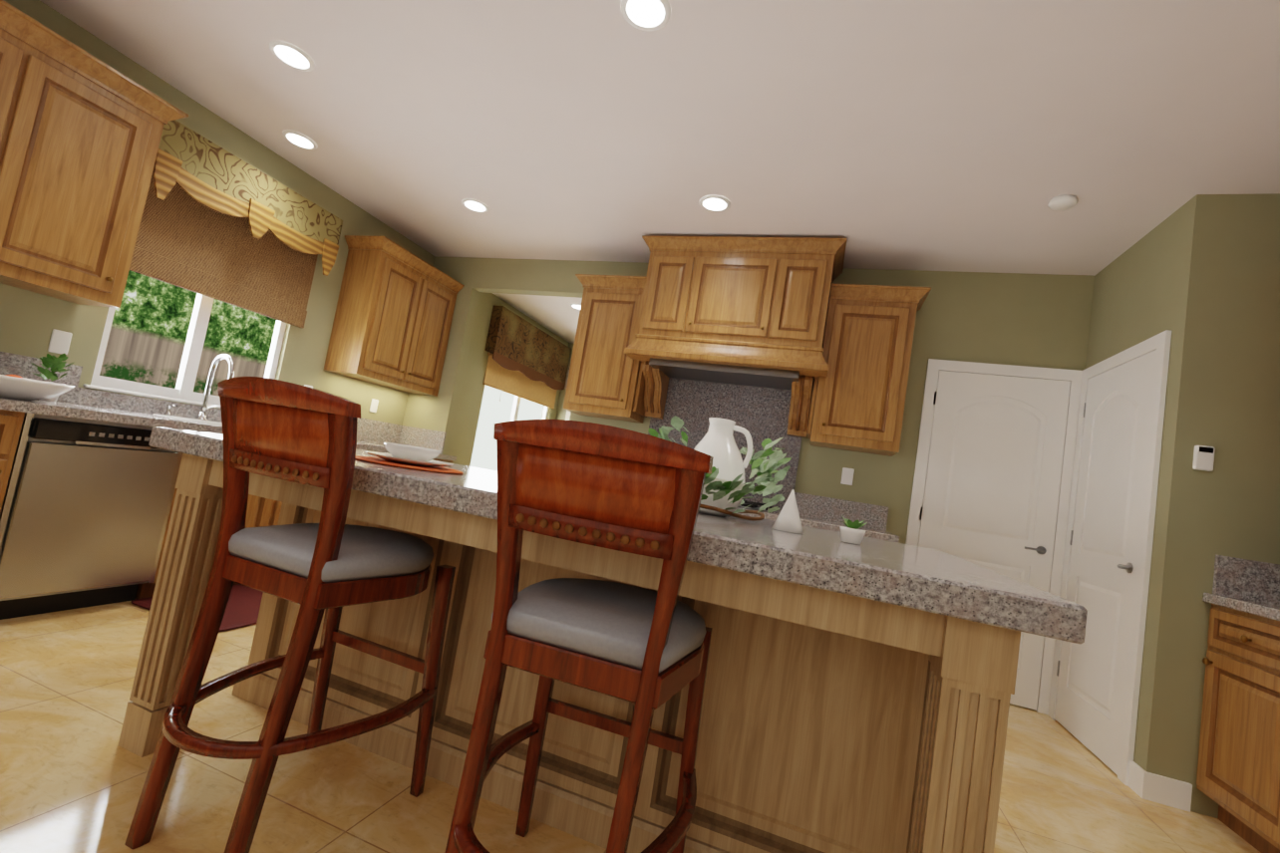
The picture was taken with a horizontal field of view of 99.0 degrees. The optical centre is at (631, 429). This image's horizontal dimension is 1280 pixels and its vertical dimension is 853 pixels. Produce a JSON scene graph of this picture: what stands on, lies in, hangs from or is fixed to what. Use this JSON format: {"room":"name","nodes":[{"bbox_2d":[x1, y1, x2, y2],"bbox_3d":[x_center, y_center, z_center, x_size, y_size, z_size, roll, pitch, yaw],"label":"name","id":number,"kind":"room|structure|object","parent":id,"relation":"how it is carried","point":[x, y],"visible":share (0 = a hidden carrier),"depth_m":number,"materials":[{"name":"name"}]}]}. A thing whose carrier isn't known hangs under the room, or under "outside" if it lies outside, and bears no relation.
{"room":"kitchen","nodes":[
{"label":"kitchen","id":0,"kind":"room"},
{"bbox_2d":[0,412,182,620],"bbox_3d":[-2.671,0.364,2.547,0.597,0.872,0.602,8,-5,19],"label":"dishwasher","id":1,"kind":"object","parent":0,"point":[85,510],"visible":0.94,"depth_m":2.40,"materials":[{"name":"silver metal"}]},
{"bbox_2d":[0,0,568,466],"bbox_3d":[-2.742,-0.541,3.268,0.120,2.740,10.120,8,-5,19],"label":"wall","id":2,"kind":"structure","parent":0,"point":[30,321],"depth_m":3.88,"materials":[{"name":"paint"}]},
{"bbox_2d":[0,0,43,183],"bbox_3d":[-2.896,-1.274,1.822,0.347,1.025,1.020,8,-5,19],"label":"upper cabinet","id":3,"kind":"object","parent":2,"relation":"attached to","point":[19,34],"depth_m":2.25,"materials":[{"name":"brown wood"}]},
{"bbox_2d":[47,328,72,354],"bbox_3d":[-2.869,-0.439,2.745,0.006,0.115,0.075,8,-5,19],"label":"electrical outlet plate","id":4,"kind":"object","parent":2,"relation":"attached to","point":[60,342],"depth_m":2.74,"materials":[{"name":"white paint"}]},
{"bbox_2d":[0,25,175,307],"bbox_3d":[-2.657,-1.180,2.543,0.347,1.025,0.510,8,-5,19],"label":"upper cabinet","id":5,"kind":"object","parent":2,"relation":"attached to","point":[81,131],"depth_m":2.47,"materials":[{"name":"brown wood"}]},
{"bbox_2d":[83,293,286,408],"bbox_3d":[-2.636,-0.727,3.417,0.133,1.152,1.080,8,-5,19],"label":"window","id":6,"kind":"structure","parent":2,"relation":"in","point":[191,355],"depth_m":3.35,"materials":[{"name":"plastic"}]},
{"bbox_2d":[0,351,446,451],"bbox_3d":[-2.532,-0.054,3.016,0.557,0.410,4.096,8,-5,19],"label":"backsplash","id":7,"kind":"structure","parent":2,"relation":"attached to","point":[369,431],"depth_m":3.12,"materials":[{"name":"grey stone"}]},
{"bbox_2d":[129,166,318,328],"bbox_3d":[-2.518,-1.116,3.428,0.024,0.633,1.180,8,-5,19],"label":"woven shade","id":8,"kind":"object","parent":2,"relation":"attached to","point":[185,240],"visible":0.56,"depth_m":3.38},
{"bbox_2d":[153,119,342,276],"bbox_3d":[-2.402,-1.409,3.481,0.148,0.450,1.200,8,-5,19],"label":"valance","id":9,"kind":"object","parent":2,"relation":"attached to","point":[204,171],"visible":0.85,"depth_m":3.34,"materials":[{"name":"fabric"}]},
{"bbox_2d":[369,398,378,413],"bbox_3d":[-2.214,-0.203,4.705,0.006,0.115,0.075,8,-5,19],"label":"electrical outlet plate","id":10,"kind":"object","parent":2,"relation":"attached to","point":[374,405],"depth_m":4.70,"materials":[{"name":"white paint"}]},
{"bbox_2d":[323,235,464,396],"bbox_3d":[-1.958,-0.897,4.582,0.387,1.050,0.997,8,-5,19],"label":"upper cabinet","id":11,"kind":"object","parent":2,"relation":"attached to","point":[393,318],"visible":1,"depth_m":4.31,"materials":[{"name":"brown wood"}]},
{"bbox_2d":[469,385,548,466],"bbox_3d":[-1.566,0.283,6.927,0.050,2.047,1.644,8,-5,19],"label":"window","id":12,"kind":"structure","parent":2,"relation":"in","point":[515,408],"depth_m":6.94,"materials":[{"name":"plastic"}]},
{"bbox_2d":[482,352,557,414],"bbox_3d":[-1.360,-0.515,6.963,0.042,0.498,1.770,8,-5,19],"label":"door shade","id":13,"kind":"object","parent":12,"relation":"attached to","point":[518,384],"visible":0.77,"depth_m":6.80,"materials":[{"name":"beige fabric"}]},
{"bbox_2d":[484,305,571,390],"bbox_3d":[-1.259,-0.958,6.950,0.127,0.650,1.820,8,-5,19],"label":"valance","id":14,"kind":"object","parent":2,"relation":"attached to","point":[525,348],"visible":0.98,"depth_m":6.67,"materials":[{"name":"fabric"}]},
{"bbox_2d":[555,342,574,420],"bbox_3d":[-0.038,0.230,7.578,2.310,2.740,0.120,8,-5,19],"label":"wall","id":15,"kind":"structure","parent":0,"point":[560,413],"depth_m":7.91,"materials":[{"name":"paint"}]},
{"bbox_2d":[564,362,570,388],"bbox_3d":[-0.279,-0.663,7.640,1.410,0.410,0.127,8,-5,19],"label":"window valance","id":16,"kind":"object","parent":15,"relation":"attached to","point":[567,374],"visible":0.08,"depth_m":7.80,"materials":[{"name":"brown fabric"}]},
{"bbox_2d":[565,410,570,420],"bbox_3d":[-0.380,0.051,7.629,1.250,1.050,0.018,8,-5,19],"label":"electrical outlet plate","id":17,"kind":"object","parent":15,"relation":"attached to","point":[567,416],"visible":0.04,"depth_m":7.83,"materials":[{"name":"plastic"}]},
{"bbox_2d":[0,601,1260,852],"bbox_3d":[-0.187,1.212,2.125,6.600,0.060,10.400,8,-5,19],"label":"floor","id":18,"kind":"structure","parent":0,"point":[72,775],"depth_m":1.65,"materials":[{"name":"tile"}]},
{"bbox_2d":[0,407,35,512],"bbox_3d":[-2.900,0.281,1.966,0.642,0.875,0.650,8,-5,19],"label":"base cabinet","id":19,"kind":"object","parent":18,"relation":"on","point":[11,419],"depth_m":2.16,"materials":[{"name":"brown wood"}]},
{"bbox_2d":[0,396,222,434],"bbox_3d":[-2.808,-0.163,2.041,0.652,0.040,2.059,8,-5,19],"label":"countertop","id":20,"kind":"structure","parent":19,"relation":"on","point":[78,411],"depth_m":2.51,"materials":[{"name":"grey stone"}]},
{"bbox_2d":[0,374,74,400],"bbox_3d":[-2.633,-0.185,2.315,0.380,0.097,0.380,8,-5,19],"label":"fruit bowl","id":21,"kind":"object","parent":20,"relation":"on","point":[16,387],"visible":1,"depth_m":2.27,"materials":[{"name":"ceramic"}]},
{"bbox_2d":[29,353,73,401],"bbox_3d":[-2.772,-0.258,2.598,0.136,0.239,0.149,8,-5,19],"label":"potted plant","id":22,"kind":"object","parent":20,"relation":"on","point":[54,364],"visible":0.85,"depth_m":2.59,"materials":[{"name":"green plant"}]},
{"bbox_2d":[163,404,177,415],"bbox_3d":[-2.668,-0.112,3.166,0.076,0.072,0.032,8,-5,19],"label":"soap dispenser","id":23,"kind":"object","parent":20,"relation":"on","point":[167,412],"visible":0.92,"depth_m":3.17,"materials":[{"name":"silver metal"}]},
{"bbox_2d":[196,354,234,420],"bbox_3d":[-2.513,-0.251,3.348,0.216,0.422,0.101,8,-5,19],"label":"sink faucet","id":24,"kind":"object","parent":20,"relation":"on","point":[203,409],"visible":0.81,"depth_m":3.34,"materials":[{"name":"silver metal"}]},
{"bbox_2d":[131,584,263,632],"bbox_3d":[-1.985,0.956,3.160,0.620,0.018,1.250,8,-5,19],"label":"area rug","id":25,"kind":"object","parent":18,"relation":"on","point":[242,606],"visible":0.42,"depth_m":2.77,"materials":[{"name":"red fabric"}]},
{"bbox_2d":[136,465,282,598],"bbox_3d":[-2.452,0.559,3.352,0.642,0.680,0.926,8,-5,19],"label":"base cabinet","id":26,"kind":"object","parent":18,"relation":"on","point":[260,511],"depth_m":3.15,"materials":[{"name":"brown wood"}]},
{"bbox_2d":[124,376,455,852],"bbox_3d":[-0.831,0.463,1.469,0.509,1.111,0.586,8,-5,19],"label":"bar stool","id":27,"kind":"object","parent":18,"relation":"on","point":[332,563],"visible":1,"depth_m":1.30,"materials":[{"name":"brown wood"}]},
{"bbox_2d":[355,447,389,453],"bbox_3d":[-2.230,0.544,3.981,0.642,0.875,0.471,8,-5,19],"label":"base cabinet","id":28,"kind":"object","parent":18,"relation":"on","point":[363,449],"depth_m":3.87,"materials":[{"name":"brown wood"}]},
{"bbox_2d":[432,455,456,463],"bbox_3d":[-1.983,0.641,4.723,0.642,0.875,0.367,8,-5,19],"label":"base cabinet","id":29,"kind":"object","parent":18,"relation":"on","point":[440,458],"depth_m":4.67,"materials":[{"name":"brown wood"}]},
{"bbox_2d":[356,439,456,459],"bbox_3d":[-2.041,0.138,4.346,0.652,0.040,1.236,8,-5,19],"label":"countertop","id":30,"kind":"structure","parent":29,"relation":"on","point":[378,447],"depth_m":4.10,"materials":[{"name":"grey stone"}]},
{"bbox_2d":[118,450,1020,852],"bbox_3d":[-0.248,0.698,1.738,2.346,0.874,0.994,8,-5,19],"label":"kitchen island","id":31,"kind":"object","parent":18,"relation":"on","point":[856,698],"depth_m":1.45,"materials":[{"name":"wood"}]},
{"bbox_2d":[148,426,1087,643],"bbox_3d":[-0.193,0.277,1.771,2.332,0.146,1.100,8,-5,19],"label":"island countertop","id":32,"kind":"structure","parent":31,"relation":"on","point":[942,584],"depth_m":1.07,"materials":[{"name":"grey stone"}]},
{"bbox_2d":[354,441,463,474],"bbox_3d":[-0.702,0.084,1.743,0.336,0.062,0.336,8,-5,19],"label":"place setting","id":33,"kind":"object","parent":32,"relation":"on","point":[410,457],"visible":0.96,"depth_m":1.68,"materials":[{"name":"white ceramic"}]},
{"bbox_2d":[647,415,791,521],"bbox_3d":[0.271,0.127,1.821,0.494,0.291,0.481,8,-5,19],"label":"wreath","id":34,"kind":"object","parent":32,"relation":"on","point":[763,467],"visible":0.56,"depth_m":1.70,"materials":[{"name":"green plant"}]},
{"bbox_2d":[693,417,752,516],"bbox_3d":[0.284,0.123,1.813,0.219,0.315,0.210,8,-5,19],"label":"jug vase","id":35,"kind":"object","parent":32,"relation":"on","point":[717,443],"visible":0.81,"depth_m":1.75,"materials":[{"name":"ceramic"}]},
{"bbox_2d":[771,489,803,534],"bbox_3d":[0.458,0.232,1.571,0.090,0.120,0.088,8,-5,19],"label":"cone","id":36,"kind":"object","parent":32,"relation":"on","point":[788,519],"visible":0.98,"depth_m":1.55,"materials":[{"name":"ceramic"}]},
{"bbox_2d":[839,517,867,545],"bbox_3d":[0.610,0.276,1.505,0.072,0.072,0.071,8,-5,19],"label":"succulent pot","id":37,"kind":"object","parent":32,"relation":"on","point":[851,532],"visible":1,"depth_m":1.48,"materials":[{"name":"white ceramic"}]},
{"bbox_2d":[444,419,713,852],"bbox_3d":[-0.089,0.566,1.230,0.509,1.111,0.586,8,-5,19],"label":"bar stool","id":38,"kind":"object","parent":18,"relation":"on","point":[645,651],"visible":1,"depth_m":1.07,"materials":[{"name":"brown wood"}]},
{"bbox_2d":[647,377,899,543],"bbox_3d":[0.495,0.481,3.772,2.390,1.845,0.645,8,-5,19],"label":"backsplash","id":39,"kind":"structure","parent":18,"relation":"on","point":[760,414],"depth_m":4.00,"materials":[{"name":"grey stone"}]},
{"bbox_2d":[738,500,772,512],"bbox_3d":[0.510,0.468,3.780,0.890,0.044,0.430,8,-5,19],"label":"gas cooktop","id":40,"kind":"object","parent":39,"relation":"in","point":[754,506],"visible":0.17,"depth_m":3.50,"materials":[{"name":"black metal"}]},
{"bbox_2d":[1196,555,1279,852],"bbox_3d":[2.637,1.081,1.995,0.655,1.085,0.541,8,-5,19],"label":"base cabinet","id":41,"kind":"object","parent":18,"relation":"on","point":[1238,775],"visible":0.98,"depth_m":2.13,"materials":[{"name":"brown wood"}]},
{"bbox_2d":[39,0,1279,342],"bbox_3d":[0.265,-1.554,2.337,6.600,0.080,10.400,8,-5,19],"label":"ceiling","id":42,"kind":"structure","parent":0,"point":[967,136],"depth_m":2.56,"materials":[{"name":"white paint"}]},
{"bbox_2d":[269,39,315,71],"bbox_3d":[-1.631,-1.794,2.627,0.190,0.011,0.190,8,-5,19],"label":"recessed light","id":43,"kind":"object","parent":42,"relation":"in","point":[291,56],"visible":1,"depth_m":2.61,"materials":[{"name":"white paint"}]},
{"bbox_2d":[282,130,317,150],"bbox_3d":[-2.070,-1.806,3.412,0.190,0.011,0.190,8,-5,19],"label":"recessed light","id":44,"kind":"object","parent":42,"relation":"in","point":[299,140],"visible":0.98,"depth_m":3.40,"materials":[{"name":"white paint"}]},
{"bbox_2d":[461,198,488,212],"bbox_3d":[-1.123,-1.611,3.932,0.190,0.011,0.190,8,-5,19],"label":"recessed light","id":45,"kind":"object","parent":42,"relation":"in","point":[475,205],"visible":0.98,"depth_m":3.92,"materials":[{"name":"white paint"}]},
{"bbox_2d":[570,304,580,310],"bbox_3d":[-0.584,-1.361,6.056,0.190,0.011,0.190,8,-5,19],"label":"recessed light","id":46,"kind":"object","parent":42,"relation":"in","point":[575,306],"visible":0.58,"depth_m":6.03,"materials":[{"name":"white paint"}]},
{"bbox_2d":[621,0,670,30],"bbox_3d":[0.054,-1.564,2.036,0.190,0.011,0.190,8,-5,19],"label":"recessed light","id":47,"kind":"object","parent":42,"relation":"in","point":[648,15],"visible":1,"depth_m":2.04,"materials":[{"name":"white paint"}]},
{"bbox_2d":[699,195,730,212],"bbox_3d":[0.514,-1.388,3.357,0.190,0.011,0.190,8,-5,19],"label":"recessed light","id":48,"kind":"object","parent":42,"relation":"in","point":[717,203],"visible":1,"depth_m":3.34,"materials":[{"name":"white paint"}]},
{"bbox_2d":[1047,194,1077,210],"bbox_3d":[2.188,-1.151,2.769,0.120,0.030,0.120,8,-5,19],"label":"smoke detector","id":49,"kind":"object","parent":42,"relation":"attached to","point":[1064,202],"visible":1,"depth_m":2.75,"materials":[{"name":"white paint"}]},
{"bbox_2d":[402,256,1094,710],"bbox_3d":[0.407,0.050,4.267,5.270,2.740,0.120,8,-5,19],"label":"wall","id":50,"kind":"structure","parent":0,"point":[1033,320],"depth_m":3.74,"materials":[{"name":"paint"}]},
{"bbox_2d":[563,274,645,423],"bbox_3d":[-0.170,-0.628,4.275,0.611,1.050,0.387,8,-5,19],"label":"upper cabinet","id":51,"kind":"object","parent":50,"relation":"attached to","point":[603,376],"visible":0.92,"depth_m":4.13,"materials":[{"name":"brown wood"}]},
{"bbox_2d":[635,235,699,358],"bbox_3d":[0.331,-0.984,4.097,0.345,0.705,0.497,8,-5,19],"label":"upper cabinet","id":52,"kind":"object","parent":50,"relation":"attached to","point":[671,271],"depth_m":3.85,"materials":[{"name":"brown wood"}]},
{"bbox_2d":[683,236,783,362],"bbox_3d":[0.759,-0.925,3.947,0.570,0.705,0.497,8,-5,19],"label":"upper cabinet","id":53,"kind":"object","parent":50,"relation":"attached to","point":[746,311],"depth_m":3.70,"materials":[{"name":"brown wood"}]},
{"bbox_2d":[767,237,839,366],"bbox_3d":[1.188,-0.867,3.797,0.345,0.705,0.497,8,-5,19],"label":"upper cabinet","id":54,"kind":"object","parent":50,"relation":"attached to","point":[806,266],"depth_m":3.56,"materials":[{"name":"brown wood"}]},
{"bbox_2d":[840,467,854,485],"bbox_3d":[1.503,0.325,3.796,0.075,0.115,0.006,8,-5,19],"label":"electrical outlet plate","id":55,"kind":"object","parent":50,"relation":"attached to","point":[847,477],"visible":0.56,"depth_m":3.78,"materials":[{"name":"white paint"}]},
{"bbox_2d":[810,284,931,456],"bbox_3d":[1.579,-0.389,3.662,0.591,1.050,0.387,8,-5,19],"label":"upper cabinet","id":56,"kind":"object","parent":50,"relation":"attached to","point":[862,385],"visible":1,"depth_m":3.53,"materials":[{"name":"brown wood"}]},
{"bbox_2d":[905,358,1082,714],"bbox_3d":[2.261,0.612,3.474,0.885,2.110,0.067,8,-5,19],"label":"pantry door","id":57,"kind":"structure","parent":50,"relation":"in","point":[993,471],"depth_m":3.50,"materials":[{"name":"white paint"}]},
{"bbox_2d":[1085,194,1237,783],"bbox_3d":[2.645,0.311,2.904,0.120,2.740,0.980,8,-5,19],"label":"wall","id":58,"kind":"structure","parent":0,"point":[1197,276],"depth_m":2.48,"materials":[{"name":"paint"}]},
{"bbox_2d":[1047,329,1171,786],"bbox_3d":[2.514,0.613,2.943,0.067,2.110,0.855,8,-5,19],"label":"door","id":59,"kind":"structure","parent":58,"relation":"in","point":[1095,692],"depth_m":2.83,"materials":[{"name":"white paint"}]},
{"bbox_2d":[1128,761,1192,812],"bbox_3d":[0.505,1.462,5.051,5.300,0.110,3.994,8,-5,19],"label":"baseboard","id":60,"kind":"structure","parent":58,"relation":"attached to","point":[1157,789],"depth_m":2.34,"materials":[{"name":"white paint"}]},
{"bbox_2d":[1192,445,1215,471],"bbox_3d":[2.545,0.127,2.427,0.065,0.110,0.021,8,-5,19],"label":"thermostat","id":61,"kind":"object","parent":58,"relation":"attached to","point":[1203,458],"visible":1,"depth_m":2.42,"materials":[{"name":"white paint"}]},
{"bbox_2d":[1189,193,1279,818],"bbox_3d":[2.945,0.318,2.347,0.750,2.740,0.120,8,-5,19],"label":"wall","id":62,"kind":"structure","parent":0,"point":[1246,485],"depth_m":2.41,"materials":[{"name":"green paint"}]},
{"label":"outside","id":63,"kind":"structure","parent":0,"visible":0},
{"bbox_2d":[99,270,276,396],"bbox_3d":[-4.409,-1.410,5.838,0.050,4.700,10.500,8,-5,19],"label":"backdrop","id":64,"kind":"structure","parent":63,"point":[149,332],"depth_m":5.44,"materials":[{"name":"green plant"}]},
{"bbox_2d":[470,385,543,471],"bbox_3d":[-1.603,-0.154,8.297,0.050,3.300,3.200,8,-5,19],"label":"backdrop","id":65,"kind":"structure","parent":63,"point":[493,410],"depth_m":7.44,"materials":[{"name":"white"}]}
]}

